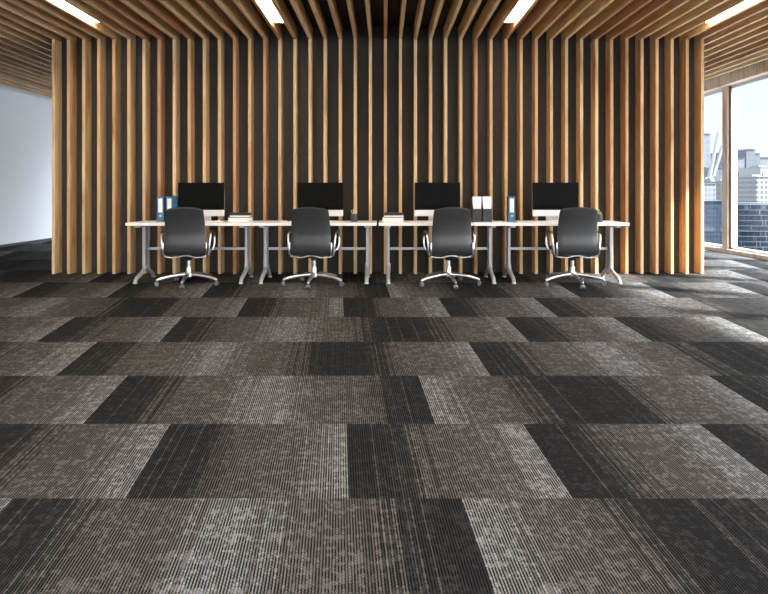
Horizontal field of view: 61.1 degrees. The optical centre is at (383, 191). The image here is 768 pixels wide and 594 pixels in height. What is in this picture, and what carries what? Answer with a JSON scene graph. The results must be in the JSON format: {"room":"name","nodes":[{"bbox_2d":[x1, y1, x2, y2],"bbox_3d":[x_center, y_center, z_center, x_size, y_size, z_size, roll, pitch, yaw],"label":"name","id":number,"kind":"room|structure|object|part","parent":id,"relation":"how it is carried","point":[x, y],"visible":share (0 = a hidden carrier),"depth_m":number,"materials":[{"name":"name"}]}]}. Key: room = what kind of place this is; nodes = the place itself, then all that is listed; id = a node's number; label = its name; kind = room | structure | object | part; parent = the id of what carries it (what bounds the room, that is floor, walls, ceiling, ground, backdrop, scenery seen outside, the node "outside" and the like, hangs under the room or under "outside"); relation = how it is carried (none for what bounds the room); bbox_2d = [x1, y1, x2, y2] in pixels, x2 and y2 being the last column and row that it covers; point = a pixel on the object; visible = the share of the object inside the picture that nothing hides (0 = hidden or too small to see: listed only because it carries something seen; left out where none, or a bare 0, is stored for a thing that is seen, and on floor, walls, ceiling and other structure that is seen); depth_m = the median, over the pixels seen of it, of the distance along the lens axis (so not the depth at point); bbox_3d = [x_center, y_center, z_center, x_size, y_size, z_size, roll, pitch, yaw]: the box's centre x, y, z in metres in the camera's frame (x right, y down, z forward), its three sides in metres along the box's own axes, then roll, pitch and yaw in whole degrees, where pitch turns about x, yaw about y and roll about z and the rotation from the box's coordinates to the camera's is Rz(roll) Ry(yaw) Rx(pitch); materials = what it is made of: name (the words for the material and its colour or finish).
{"room":"open-plan office","nodes":[
{"label":"open-plan office","id":0,"kind":"room"},
{"bbox_2d":[0,84,51,244],"bbox_3d":[-7.800,-0.620,6.900,0.200,3.460,20.200,0,0,0],"label":"wall","id":1,"kind":"structure","parent":0,"point":[25,117],"depth_m":13.92,"materials":[{"name":"white paint"}]},
{"bbox_2d":[0,238,51,246],"bbox_3d":[-7.692,1.085,6.900,0.015,0.050,20.200,0,0,0],"label":"baseboard","id":2,"kind":"structure","parent":1,"relation":"attached to","point":[46,239],"depth_m":13.92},
{"bbox_2d":[52,27,703,273],"bbox_3d":[-0.083,-0.590,10.700,8.830,3.400,3.800,0,0,0],"label":"wall","id":3,"kind":"structure","parent":0,"point":[378,117],"depth_m":9.00,"materials":[{"name":"brown wood"}]},
{"bbox_2d":[0,240,767,593],"bbox_3d":[-0.700,1.110,6.900,14.000,0.001,20.200,0,0,0],"label":"floor","id":4,"kind":"structure","parent":0,"point":[402,436],"depth_m":3.00,"materials":[{"name":"carpet"}]},
{"bbox_2d":[154,207,218,288],"bbox_3d":[-2.313,0.641,7.793,0.716,0.936,0.753,0,0,13],"label":"office chair","id":5,"kind":"object","parent":4,"relation":"on","point":[185,235],"visible":1,"depth_m":7.55,"materials":[{"name":"grey leather"}]},
{"bbox_3d":[-2.529,1.011,7.722,0.346,0.094,0.048,0,0,-23],"label":"leg","id":6,"kind":"part","parent":5,"relation":"part of","materials":[{"name":"silver metal"}]},
{"bbox_3d":[-2.320,0.464,7.590,0.494,0.582,0.218,0,0,-6],"label":"backrest","id":7,"kind":"part","parent":5,"relation":"part of","materials":[{"name":"grey leather"}]},
{"bbox_3d":[-2.322,1.011,7.598,0.048,0.094,0.346,0,0,-6],"label":"leg","id":8,"kind":"part","parent":5,"relation":"part of","materials":[{"name":"silver metal"}]},
{"bbox_3d":[-2.341,0.682,7.788,0.515,0.188,0.504,0,0,-6],"label":"frame","id":9,"kind":"part","parent":5,"relation":"part of","materials":[{"name":"silver metal"}]},
{"bbox_3d":[-2.237,1.011,7.973,0.048,0.094,0.346,0,0,31],"label":"leg","id":10,"kind":"part","parent":5,"relation":"part of","materials":[{"name":"silver metal"}]},
{"bbox_3d":[-2.145,1.011,7.753,0.346,0.094,0.048,0,0,13],"label":"leg","id":11,"kind":"part","parent":5,"relation":"part of","materials":[{"name":"silver metal"}]},
{"bbox_3d":[-2.073,0.605,7.809,0.048,0.263,0.348,0,0,-6],"label":"armrest","id":12,"kind":"part","parent":5,"relation":"part of","materials":[{"name":"silver metal"}]},
{"bbox_2d":[125,221,256,283],"bbox_3d":[-2.372,0.743,8.180,1.514,0.740,0.686,0,0,0],"label":"office desk","id":13,"kind":"object","parent":4,"relation":"on","point":[146,225],"visible":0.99,"depth_m":8.16,"materials":[{"name":"white metal"}]},
{"bbox_2d":[157,196,165,221],"bbox_3d":[-2.799,0.214,8.233,0.088,0.318,0.274,0,0,-5],"label":"ring binder","id":14,"kind":"object","parent":13,"relation":"on","point":[161,200],"visible":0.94,"depth_m":8.10,"materials":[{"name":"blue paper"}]},
{"bbox_2d":[166,196,177,208],"bbox_3d":[-2.671,0.214,8.233,0.088,0.318,0.274,0,0,2],"label":"ring binder","id":15,"kind":"object","parent":13,"relation":"on","point":[171,201],"visible":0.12,"depth_m":8.10,"materials":[{"name":"blue cardboard"}]},
{"bbox_2d":[178,183,224,220],"bbox_3d":[-2.325,0.127,8.287,0.580,0.493,0.203,0,0,-2],"label":"computer monitor","id":16,"kind":"object","parent":13,"relation":"on","point":[208,197],"visible":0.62,"depth_m":8.27,"materials":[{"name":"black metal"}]},
{"bbox_2d":[228,217,251,221],"bbox_3d":[-1.814,0.347,8.200,0.264,0.052,0.200,0,0,1],"label":"book","id":17,"kind":"object","parent":13,"relation":"on","point":[250,218],"visible":0.88,"depth_m":8.11,"materials":[{"name":"white paper"}]},
{"bbox_2d":[229,214,251,217],"bbox_3d":[-1.806,0.303,8.200,0.250,0.036,0.190,0,0,-1],"label":"book","id":18,"kind":"object","parent":17,"relation":"on","point":[250,215],"visible":0.9,"depth_m":8.11,"materials":[{"name":"white paper"}]},
{"bbox_2d":[229,212,250,214],"bbox_3d":[-1.810,0.272,8.200,0.235,0.024,0.180,0,0,2],"label":"book","id":19,"kind":"object","parent":18,"relation":"on","point":[232,213],"visible":1,"depth_m":8.11,"materials":[{"name":"black paper"}]},
{"bbox_2d":[281,207,343,288],"bbox_3d":[-0.867,0.641,7.793,0.716,0.936,0.753,0,0,-13],"label":"office chair","id":20,"kind":"object","parent":4,"relation":"on","point":[310,232],"visible":1,"depth_m":7.55,"materials":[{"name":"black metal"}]},
{"bbox_3d":[-1.107,0.605,7.800,0.048,0.263,0.348,0,0,4],"label":"armrest","id":21,"kind":"part","parent":20,"relation":"part of","materials":[{"name":"silver metal"}]},
{"bbox_3d":[-1.035,1.011,7.753,0.346,0.094,0.048,0,0,-13],"label":"leg","id":22,"kind":"part","parent":20,"relation":"part of","materials":[{"name":"silver metal"}]},
{"bbox_3d":[-0.852,0.464,7.590,0.494,0.582,0.218,0,0,4],"label":"backrest","id":23,"kind":"part","parent":20,"relation":"part of","materials":[{"name":"grey leather"}]},
{"bbox_3d":[-0.852,1.011,7.598,0.048,0.094,0.346,0,0,4],"label":"leg","id":24,"kind":"part","parent":20,"relation":"part of","materials":[{"name":"silver metal"}]},
{"bbox_3d":[-0.838,0.682,7.788,0.515,0.188,0.504,0,0,4],"label":"frame","id":25,"kind":"part","parent":20,"relation":"part of","materials":[{"name":"silver metal"}]},
{"bbox_3d":[-0.704,1.011,7.952,0.048,0.094,0.346,0,0,41],"label":"leg","id":26,"kind":"part","parent":20,"relation":"part of","materials":[{"name":"silver metal"}]},
{"bbox_3d":[-0.651,1.011,7.722,0.346,0.094,0.048,0,0,23],"label":"leg","id":27,"kind":"part","parent":20,"relation":"part of","materials":[{"name":"silver metal"}]},
{"bbox_3d":[-0.571,0.605,7.762,0.048,0.263,0.348,0,0,4],"label":"armrest","id":28,"kind":"part","parent":20,"relation":"part of","materials":[{"name":"silver metal"}]},
{"bbox_2d":[251,221,376,283],"bbox_3d":[-0.850,0.743,8.180,1.514,0.740,0.686,0,0,0],"label":"office desk","id":29,"kind":"object","parent":4,"relation":"on","point":[262,224],"visible":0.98,"depth_m":8.16,"materials":[{"name":"white metal"}]},
{"bbox_2d":[298,183,342,215],"bbox_3d":[-0.810,0.127,8.287,0.580,0.493,0.203,0,0,1],"label":"computer monitor","id":30,"kind":"object","parent":29,"relation":"on","point":[329,196],"visible":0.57,"depth_m":8.26,"materials":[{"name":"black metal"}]},
{"bbox_2d":[351,214,356,221],"bbox_3d":[-0.374,0.324,8.150,0.082,0.098,0.082,0,0,0],"label":"pen cup","id":31,"kind":"object","parent":29,"relation":"on","point":[353,216],"visible":1,"depth_m":8.11,"materials":[{"name":"grey metal"}]},
{"bbox_2d":[379,221,503,283],"bbox_3d":[0.693,0.743,8.180,1.514,0.740,0.686,0,0,0],"label":"office desk","id":32,"kind":"object","parent":4,"relation":"on","point":[388,225],"visible":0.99,"depth_m":8.14,"materials":[{"name":"white metal"}]},
{"bbox_2d":[382,217,403,221],"bbox_3d":[0.114,0.347,8.200,0.264,0.052,0.200,0,0,1],"label":"book","id":33,"kind":"object","parent":32,"relation":"on","point":[384,219],"visible":0.86,"depth_m":8.11,"materials":[{"name":"white paper"}]},
{"bbox_2d":[384,215,403,217],"bbox_3d":[0.121,0.303,8.200,0.250,0.036,0.190,0,0,-1],"label":"book","id":34,"kind":"object","parent":33,"relation":"on","point":[385,216],"visible":0.93,"depth_m":8.11,"materials":[{"name":"white paper"}]},
{"bbox_2d":[384,212,402,214],"bbox_3d":[0.123,0.272,8.200,0.235,0.024,0.180,0,0,2],"label":"book","id":35,"kind":"object","parent":34,"relation":"on","point":[385,213],"visible":1,"depth_m":8.11,"materials":[{"name":"black paper"}]},
{"bbox_2d":[415,183,459,220],"bbox_3d":[0.679,0.127,8.287,0.580,0.493,0.203,0,0,-1],"label":"computer monitor","id":36,"kind":"object","parent":32,"relation":"on","point":[429,197],"visible":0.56,"depth_m":8.26,"materials":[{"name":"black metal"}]},
{"bbox_2d":[470,196,481,221],"bbox_3d":[1.163,0.214,8.220,0.114,0.318,0.240,0,0,0],"label":"magazine file","id":37,"kind":"object","parent":32,"relation":"on","point":[475,202],"visible":0.94,"depth_m":8.11,"materials":[{"name":"grey cardboard"}]},
{"bbox_2d":[481,196,491,221],"bbox_3d":[1.289,0.214,8.220,0.114,0.318,0.240,0,0,0],"label":"magazine file","id":38,"kind":"object","parent":32,"relation":"on","point":[485,201],"visible":0.82,"depth_m":8.11,"materials":[{"name":"grey cardboard"}]},
{"bbox_2d":[419,207,480,288],"bbox_3d":[0.781,0.641,7.775,0.750,0.936,0.726,0,0,-4],"label":"office chair","id":39,"kind":"object","parent":4,"relation":"on","point":[451,226],"visible":1,"depth_m":7.55,"materials":[{"name":"grey leather"}]},
{"bbox_3d":[0.507,0.605,7.762,0.048,0.263,0.348,0,0,-4],"label":"armrest","id":40,"kind":"part","parent":39,"relation":"part of","materials":[{"name":"silver metal"}]},
{"bbox_3d":[0.591,1.011,7.713,0.346,0.094,0.048,0,0,-25],"label":"leg","id":41,"kind":"part","parent":39,"relation":"part of","materials":[{"name":"silver metal"}]},
{"bbox_3d":[0.635,1.011,7.947,0.048,0.094,0.346,0,0,-43],"label":"leg","id":42,"kind":"part","parent":39,"relation":"part of","materials":[{"name":"silver metal"}]},
{"bbox_3d":[0.775,0.682,7.788,0.515,0.188,0.504,0,0,-4],"label":"frame","id":43,"kind":"part","parent":39,"relation":"part of","materials":[{"name":"silver metal"}]},
{"bbox_3d":[0.789,0.464,7.590,0.494,0.582,0.218,0,0,-4],"label":"backrest","id":44,"kind":"part","parent":39,"relation":"part of","materials":[{"name":"grey leather"}]},
{"bbox_3d":[0.800,1.011,7.599,0.048,0.094,0.346,0,0,-7],"label":"leg","id":45,"kind":"part","parent":39,"relation":"part of","materials":[{"name":"silver metal"}]},
{"bbox_3d":[0.973,1.011,7.760,0.346,0.094,0.048,0,0,11],"label":"leg","id":46,"kind":"part","parent":39,"relation":"part of","materials":[{"name":"silver metal"}]},
{"bbox_2d":[502,221,629,283],"bbox_3d":[2.213,0.743,8.180,1.514,0.740,0.686,0,0,0],"label":"office desk","id":47,"kind":"object","parent":4,"relation":"on","point":[609,224],"visible":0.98,"depth_m":8.16,"materials":[{"name":"white metal"}]},
{"bbox_2d":[507,196,514,221],"bbox_3d":[1.610,0.214,8.232,0.088,0.318,0.274,0,0,7],"label":"ring binder","id":48,"kind":"object","parent":47,"relation":"on","point":[510,199],"visible":1,"depth_m":8.10,"materials":[{"name":"blue cardboard"}]},
{"bbox_2d":[532,183,578,220],"bbox_3d":[2.183,0.127,8.287,0.580,0.493,0.203,0,0,2],"label":"computer monitor","id":49,"kind":"object","parent":47,"relation":"on","point":[548,199],"visible":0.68,"depth_m":8.26,"materials":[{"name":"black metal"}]},
{"bbox_2d":[597,214,601,221],"bbox_3d":[2.696,0.324,8.150,0.082,0.098,0.082,0,0,0],"label":"pen cup","id":50,"kind":"object","parent":47,"relation":"on","point":[599,219],"visible":0.62,"depth_m":8.11,"materials":[{"name":"grey metal"}]},
{"bbox_2d":[544,207,605,288],"bbox_3d":[2.264,0.641,7.775,0.750,0.936,0.726,0,0,1],"label":"office chair","id":51,"kind":"object","parent":4,"relation":"on","point":[577,231],"visible":1,"depth_m":7.55,"materials":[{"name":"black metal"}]},
{"bbox_3d":[1.990,0.605,7.785,0.048,0.263,0.348,0,0,1],"label":"armrest","id":52,"kind":"part","parent":51,"relation":"part of","materials":[{"name":"silver metal"}]},
{"bbox_3d":[2.134,1.011,7.959,0.048,0.094,0.346,0,0,-38],"label":"leg","id":53,"kind":"part","parent":51,"relation":"part of","materials":[{"name":"silver metal"}]},
{"bbox_3d":[2.069,1.011,7.732,0.346,0.094,0.048,0,0,-20],"label":"leg","id":54,"kind":"part","parent":51,"relation":"part of","materials":[{"name":"silver metal"}]},
{"bbox_3d":[2.259,0.682,7.788,0.515,0.188,0.504,0,0,1],"label":"frame","id":55,"kind":"part","parent":51,"relation":"part of","materials":[{"name":"silver metal"}]},
{"bbox_3d":[2.256,0.464,7.589,0.494,0.582,0.218,0,0,1],"label":"backrest","id":56,"kind":"part","parent":51,"relation":"part of","materials":[{"name":"grey leather"}]},
{"bbox_3d":[2.268,1.011,7.598,0.048,0.094,0.346,0,0,-2],"label":"leg","id":57,"kind":"part","parent":51,"relation":"part of","materials":[{"name":"silver metal"}]},
{"bbox_3d":[2.455,1.011,7.745,0.346,0.094,0.048,0,0,16],"label":"leg","id":58,"kind":"part","parent":51,"relation":"part of","materials":[{"name":"silver metal"}]},
{"bbox_2d":[704,245,767,259],"bbox_3d":[6.330,1.075,6.900,0.220,0.070,20.200,0,0,0],"label":"trim","id":59,"kind":"structure","parent":4,"relation":"on","point":[718,249],"depth_m":11.44,"materials":[{"name":"brown wood"}]},
{"bbox_2d":[704,89,721,247],"bbox_3d":[6.340,-0.445,12.830,0.160,2.970,1.600,0,0,0],"label":"window","id":60,"kind":"structure","parent":59,"relation":"on","point":[716,92],"depth_m":12.47,"materials":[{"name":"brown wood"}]},
{"bbox_2d":[722,75,767,254],"bbox_3d":[6.340,-0.445,11.230,0.160,2.970,1.600,0,0,0],"label":"window","id":61,"kind":"structure","parent":59,"relation":"on","point":[729,93],"depth_m":11.82,"materials":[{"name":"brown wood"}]},
{"bbox_3d":[6.340,-0.445,11.940,0.160,2.970,0.180,0,0,0],"label":"post","id":62,"kind":"part","parent":61,"relation":"part of","materials":[{"name":"brown wood"}]},
{"bbox_2d":[0,0,767,97],"bbox_3d":[-0.710,-2.320,7.000,14.380,0.500,20.400,0,0,0],"label":"ceiling","id":63,"kind":"structure","parent":0,"point":[736,39],"depth_m":8.16,"materials":[{"name":"brown wood"}]},
{"bbox_2d":[58,0,97,21],"bbox_3d":[-3.558,-2.204,2.765,0.157,0.168,10.730,0,0,0],"label":"strip light","id":64,"kind":"object","parent":63,"relation":"attached to","point":[61,1],"visible":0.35,"depth_m":7.59,"materials":[{"name":"white plastic"}]},
{"bbox_2d":[260,0,282,21],"bbox_3d":[-1.310,-2.204,2.765,0.157,0.168,10.730,0,0,0],"label":"strip light","id":65,"kind":"object","parent":63,"relation":"attached to","point":[267,4],"visible":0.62,"depth_m":7.59,"materials":[{"name":"white plastic"}]},
{"bbox_2d":[505,0,529,21],"bbox_3d":[1.552,-2.204,2.765,0.157,0.168,10.730,0,0,0],"label":"strip light","id":66,"kind":"object","parent":63,"relation":"attached to","point":[521,4],"visible":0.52,"depth_m":7.59,"materials":[{"name":"white plastic"}]},
{"bbox_2d":[707,0,750,21],"bbox_3d":[4.005,-2.204,2.765,0.157,0.168,10.730,0,0,0],"label":"strip light","id":67,"kind":"object","parent":63,"relation":"attached to","point":[747,0],"visible":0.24,"depth_m":7.59,"materials":[{"name":"white plastic"}]},
{"bbox_2d":[704,59,767,93],"bbox_3d":[6.280,-2.035,6.900,0.280,0.210,20.200,0,0,0],"label":"trim","id":68,"kind":"structure","parent":0,"point":[758,69],"depth_m":11.32,"materials":[{"name":"brown wood"}]},
{"label":"outside","id":69,"kind":"structure","parent":0,"visible":0},
{"bbox_3d":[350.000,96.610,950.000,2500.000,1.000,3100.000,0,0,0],"label":"ground","id":70,"kind":"structure","parent":69,"visible":0},
{"bbox_2d":[704,134,709,166],"bbox_3d":[207.254,28.852,439.600,7.579,134.516,40.800,0,0,0],"label":"office tower","id":71,"kind":"structure","parent":70,"relation":"on","point":[706,136],"depth_m":420.00,"materials":[{"name":"stone"}]},
{"bbox_2d":[704,184,715,199],"bbox_3d":[74.769,46.901,157.840,3.766,98.418,16.320,0,0,0],"label":"glass office block","id":72,"kind":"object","parent":70,"relation":"on","point":[709,189],"visible":0.1,"depth_m":150.01,"materials":[{"name":"white glass"}]},
{"bbox_2d":[704,200,721,244],"bbox_3d":[43.397,48.452,92.860,3.779,95.316,14.280,0,0,0],"label":"glass office block","id":73,"kind":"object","parent":70,"relation":"on","point":[712,208],"visible":0.03,"depth_m":86.00,"materials":[{"name":"blue glass"}]},
{"bbox_2d":[704,167,721,183],"bbox_3d":[169.442,41.598,344.700,5.955,109.024,30.600,0,0,0],"label":"office tower","id":74,"kind":"structure","parent":70,"relation":"on","point":[718,176],"depth_m":329.98,"materials":[{"name":"concrete"}]},
{"bbox_2d":[705,133,721,182],"bbox_3d":[117.346,37.563,230.000,7.385,117.105,5.070,0,0,0],"label":"mast","id":75,"kind":"object","parent":70,"relation":"on","point":[712,171],"visible":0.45,"depth_m":229.47,"materials":[{"name":"white metal"}]},
{"bbox_2d":[708,181,721,200],"bbox_3d":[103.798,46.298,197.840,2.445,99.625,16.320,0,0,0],"label":"office tower","id":76,"kind":"structure","parent":70,"relation":"on","point":[718,183],"depth_m":199.36,"materials":[{"name":"grey concrete"}]},
{"bbox_2d":[710,158,743,169],"bbox_3d":[274.615,34.642,524.500,5.492,122.937,51.000,0,0,0],"label":"office tower","id":77,"kind":"structure","parent":70,"relation":"on","point":[740,161],"depth_m":499.98,"materials":[{"name":"concrete"}]},
{"bbox_2d":[710,149,754,167],"bbox_3d":[293.440,30.615,549.400,7.181,130.990,61.200,0,0,0],"label":"office tower","id":78,"kind":"structure","parent":70,"relation":"on","point":[748,155],"depth_m":520.02,"materials":[{"name":"concrete"}]},
{"bbox_2d":[737,203,767,251],"bbox_3d":[74.158,49.132,128.543,13.205,93.956,7.262,0,0,0],"label":"glass office building","id":79,"kind":"structure","parent":70,"relation":"on","point":[752,218],"depth_m":125.43,"materials":[{"name":"blue glass"}]},
{"bbox_2d":[737,175,767,202],"bbox_3d":[88.673,45.985,156.860,5.531,100.249,14.280,0,0,0],"label":"apartment tower","id":80,"kind":"structure","parent":70,"relation":"on","point":[750,188],"depth_m":151.63,"materials":[{"name":"white concrete"}]},
{"bbox_2d":[739,165,767,175],"bbox_3d":[116.771,43.956,201.880,6.613,104.308,12.240,0,0,0],"label":"tower","id":81,"kind":"structure","parent":70,"relation":"on","point":[762,170],"depth_m":199.61,"materials":[{"name":"white concrete"}]},
{"bbox_2d":[755,153,759,165],"bbox_3d":[310.417,31.819,569.400,3.983,128.583,61.200,0,0,0],"label":"office tower","id":82,"kind":"structure","parent":70,"relation":"on","point":[757,155],"depth_m":539.94,"materials":[{"name":"concrete"}]},
{"bbox_2d":[760,157,767,166],"bbox_3d":[330.615,32.305,589.400,14.500,127.610,61.200,0,0,0],"label":"office tower","id":83,"kind":"structure","parent":70,"relation":"on","point":[763,160],"depth_m":559.95,"materials":[{"name":"concrete"}]}
]}

